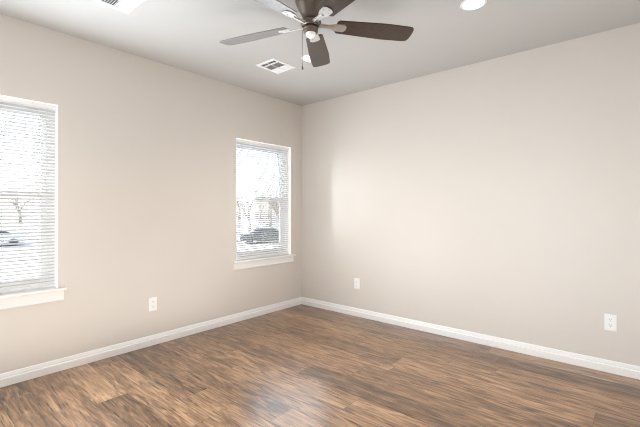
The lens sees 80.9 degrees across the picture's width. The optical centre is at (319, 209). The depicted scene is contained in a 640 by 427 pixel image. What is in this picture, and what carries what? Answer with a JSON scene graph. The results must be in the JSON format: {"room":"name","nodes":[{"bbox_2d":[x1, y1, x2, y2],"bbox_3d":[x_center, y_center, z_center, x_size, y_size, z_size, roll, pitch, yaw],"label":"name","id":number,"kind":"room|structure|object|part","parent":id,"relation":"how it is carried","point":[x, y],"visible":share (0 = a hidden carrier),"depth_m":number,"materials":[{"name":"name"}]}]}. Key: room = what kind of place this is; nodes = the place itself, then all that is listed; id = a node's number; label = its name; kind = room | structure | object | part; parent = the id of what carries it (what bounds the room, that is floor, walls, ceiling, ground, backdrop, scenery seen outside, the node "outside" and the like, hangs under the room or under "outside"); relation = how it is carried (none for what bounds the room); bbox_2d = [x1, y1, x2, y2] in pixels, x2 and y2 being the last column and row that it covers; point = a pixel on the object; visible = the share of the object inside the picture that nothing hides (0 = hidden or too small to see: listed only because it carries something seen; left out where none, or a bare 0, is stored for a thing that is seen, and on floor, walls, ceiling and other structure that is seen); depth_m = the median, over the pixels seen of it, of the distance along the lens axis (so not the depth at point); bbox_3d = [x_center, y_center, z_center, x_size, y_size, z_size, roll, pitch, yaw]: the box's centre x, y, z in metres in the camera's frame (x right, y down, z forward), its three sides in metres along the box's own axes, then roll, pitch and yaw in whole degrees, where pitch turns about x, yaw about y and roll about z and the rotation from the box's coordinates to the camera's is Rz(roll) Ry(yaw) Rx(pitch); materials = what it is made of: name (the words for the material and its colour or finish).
{"room":"empty bedroom","nodes":[
{"label":"empty bedroom","id":0,"kind":"room"},
{"bbox_2d":[0,14,301,373],"bbox_3d":[-1.442,-0.063,3.341,0.160,2.440,3.870,0,0,41],"label":"wall","id":1,"kind":"structure","parent":0,"point":[146,179],"depth_m":3.13,"materials":[{"name":"beige paint"}]},
{"bbox_2d":[0,95,66,309],"bbox_3d":[-2.192,-0.052,2.437,0.194,1.407,0.891,0,0,41],"label":"window","id":2,"kind":"structure","parent":1,"relation":"in","point":[26,297],"depth_m":2.70,"materials":[{"name":"white plastic"}]},
{"bbox_2d":[0,96,55,291],"bbox_3d":[-2.170,-0.105,2.418,0.040,1.292,0.789,0,0,41],"label":"window blind","id":3,"kind":"object","parent":2,"relation":"attached to","point":[24,102],"visible":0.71,"depth_m":2.60,"materials":[{"name":"white plastic"}]},
{"bbox_2d":[0,297,301,387],"bbox_3d":[-1.375,1.114,3.284,0.017,0.084,3.550,0,0,41],"label":"baseboard","id":4,"kind":"structure","parent":1,"relation":"attached to","point":[32,372],"depth_m":3.06,"materials":[{"name":"white wood"}]},
{"bbox_2d":[149,297,156,310],"bbox_3d":[-1.433,0.808,3.222,0.008,0.115,0.070,0,0,41],"label":"electrical outlet","id":5,"kind":"object","parent":1,"relation":"attached to","point":[152,303],"visible":1,"depth_m":3.22,"materials":[{"name":"white plastic"}]},
{"bbox_2d":[233,138,295,270],"bbox_3d":[-0.655,-0.063,4.236,0.194,1.371,0.891,0,0,41],"label":"window","id":6,"kind":"structure","parent":1,"relation":"in","point":[260,261],"depth_m":4.38,"materials":[{"name":"white plastic"}]},
{"bbox_2d":[236,139,288,259],"bbox_3d":[-0.633,-0.110,4.218,0.040,1.269,0.789,0,0,41],"label":"window blind","id":7,"kind":"object","parent":6,"relation":"attached to","point":[260,148],"visible":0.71,"depth_m":4.21,"materials":[{"name":"white plastic"}]},
{"bbox_2d":[0,304,639,426],"bbox_3d":[-0.051,1.207,2.153,3.820,0.100,3.870,0,0,41],"label":"floor","id":8,"kind":"structure","parent":0,"point":[301,365],"depth_m":2.47,"materials":[{"name":"brown wood"}]},
{"bbox_2d":[0,0,639,105],"bbox_3d":[-0.051,-1.333,2.153,3.820,0.100,3.870,0,0,41],"label":"ceiling","id":9,"kind":"structure","parent":0,"point":[187,35],"depth_m":2.73,"materials":[{"name":"paint"}]},
{"bbox_2d":[93,0,144,13],"bbox_3d":[-1.237,-1.279,2.272,0.250,0.008,0.250,0,0,41],"label":"ceiling vent","id":10,"kind":"object","parent":9,"relation":"in","point":[127,6],"visible":1,"depth_m":2.33,"materials":[{"name":"white metal"}]},
{"bbox_2d":[256,58,295,73],"bbox_3d":[-0.394,-1.279,3.349,0.235,0.008,0.265,0,0,41],"label":"ceiling vent","id":11,"kind":"object","parent":9,"relation":"in","point":[274,65],"visible":1,"depth_m":3.34,"materials":[{"name":"white metal"}]},
{"bbox_2d":[301,55,310,61],"bbox_3d":[-0.079,-1.281,3.177,0.156,0.005,0.156,0,0,41],"label":"recessed light","id":12,"kind":"object","parent":9,"relation":"in","point":[306,58],"visible":0.42,"depth_m":3.17,"materials":[{"name":"white glass"}]},
{"bbox_2d":[219,0,413,69],"bbox_3d":[-0.085,-1.048,2.158,1.216,0.470,1.173,0,0,41],"label":"fan","id":13,"kind":"object","parent":9,"relation":"hanging from","point":[313,13],"visible":1,"depth_m":2.22,"materials":[{"name":"brown wood"}]},
{"bbox_3d":[-0.099,-0.931,2.183,0.014,0.236,0.014,0,0,40],"label":"pull chain","id":14,"kind":"part","parent":13,"relation":"part of","materials":[{"name":"silver metal"}]},
{"bbox_2d":[460,0,486,9],"bbox_3d":[0.954,-1.281,2.334,0.156,0.005,0.156,0,0,41],"label":"recessed light","id":15,"kind":"object","parent":9,"relation":"in","point":[470,4],"visible":1,"depth_m":2.34,"materials":[{"name":"white"}]},
{"bbox_2d":[302,23,639,365],"bbox_3d":[1.215,-0.063,3.511,3.660,2.440,0.160,0,0,41],"label":"wall","id":16,"kind":"structure","parent":0,"point":[499,197],"depth_m":3.18,"materials":[{"name":"beige paint"}]},
{"bbox_2d":[354,278,359,288],"bbox_3d":[0.402,0.803,4.096,0.070,0.115,0.008,0,0,41],"label":"electrical outlet","id":17,"kind":"object","parent":16,"relation":"attached to","point":[356,283],"visible":1,"depth_m":4.09,"materials":[{"name":"white plastic"}]},
{"bbox_2d":[302,297,639,379],"bbox_3d":[1.103,1.114,3.491,3.483,0.084,0.017,0,0,41],"label":"baseboard","id":18,"kind":"structure","parent":16,"relation":"attached to","point":[612,367],"depth_m":3.17,"materials":[{"name":"white wood"}]},
{"bbox_2d":[604,314,616,330],"bbox_3d":[2.068,0.802,2.673,0.070,0.115,0.008,0,0,41],"label":"electrical outlet","id":19,"kind":"object","parent":16,"relation":"attached to","point":[610,322],"visible":1,"depth_m":2.67,"materials":[{"name":"white plastic"}]},
{"label":"outside","id":20,"kind":"structure","parent":0,"visible":0},
{"bbox_2d":[0,213,276,278],"bbox_3d":[-160.142,3.157,141.218,419.400,0.200,600.000,0,0,41],"label":"ground","id":21,"kind":"structure","parent":20,"point":[12,273],"depth_m":31.43,"materials":[{"name":"white"}]},
{"bbox_2d":[0,229,25,245],"bbox_3d":[-27.500,2.328,31.219,1.800,1.442,4.500,0,0,35],"label":"car","id":22,"kind":"object","parent":21,"relation":"on","point":[11,238],"depth_m":31.67,"materials":[{"name":"grey paint"}]},
{"bbox_2d":[9,168,277,230],"bbox_3d":[-29.071,-1.903,65.528,94.224,10.044,175.060,0,0,41],"label":"trees","id":23,"kind":"object","parent":21,"relation":"on","point":[237,200],"depth_m":38.07,"materials":[{"name":"brown plant"}]},
{"bbox_2d":[240,227,277,243],"bbox_3d":[-5.098,2.328,34.968,4.500,1.442,1.800,0,0,-8],"label":"car","id":24,"kind":"object","parent":21,"relation":"on","point":[267,237],"depth_m":34.05,"materials":[{"name":"grey paint"}]}
]}

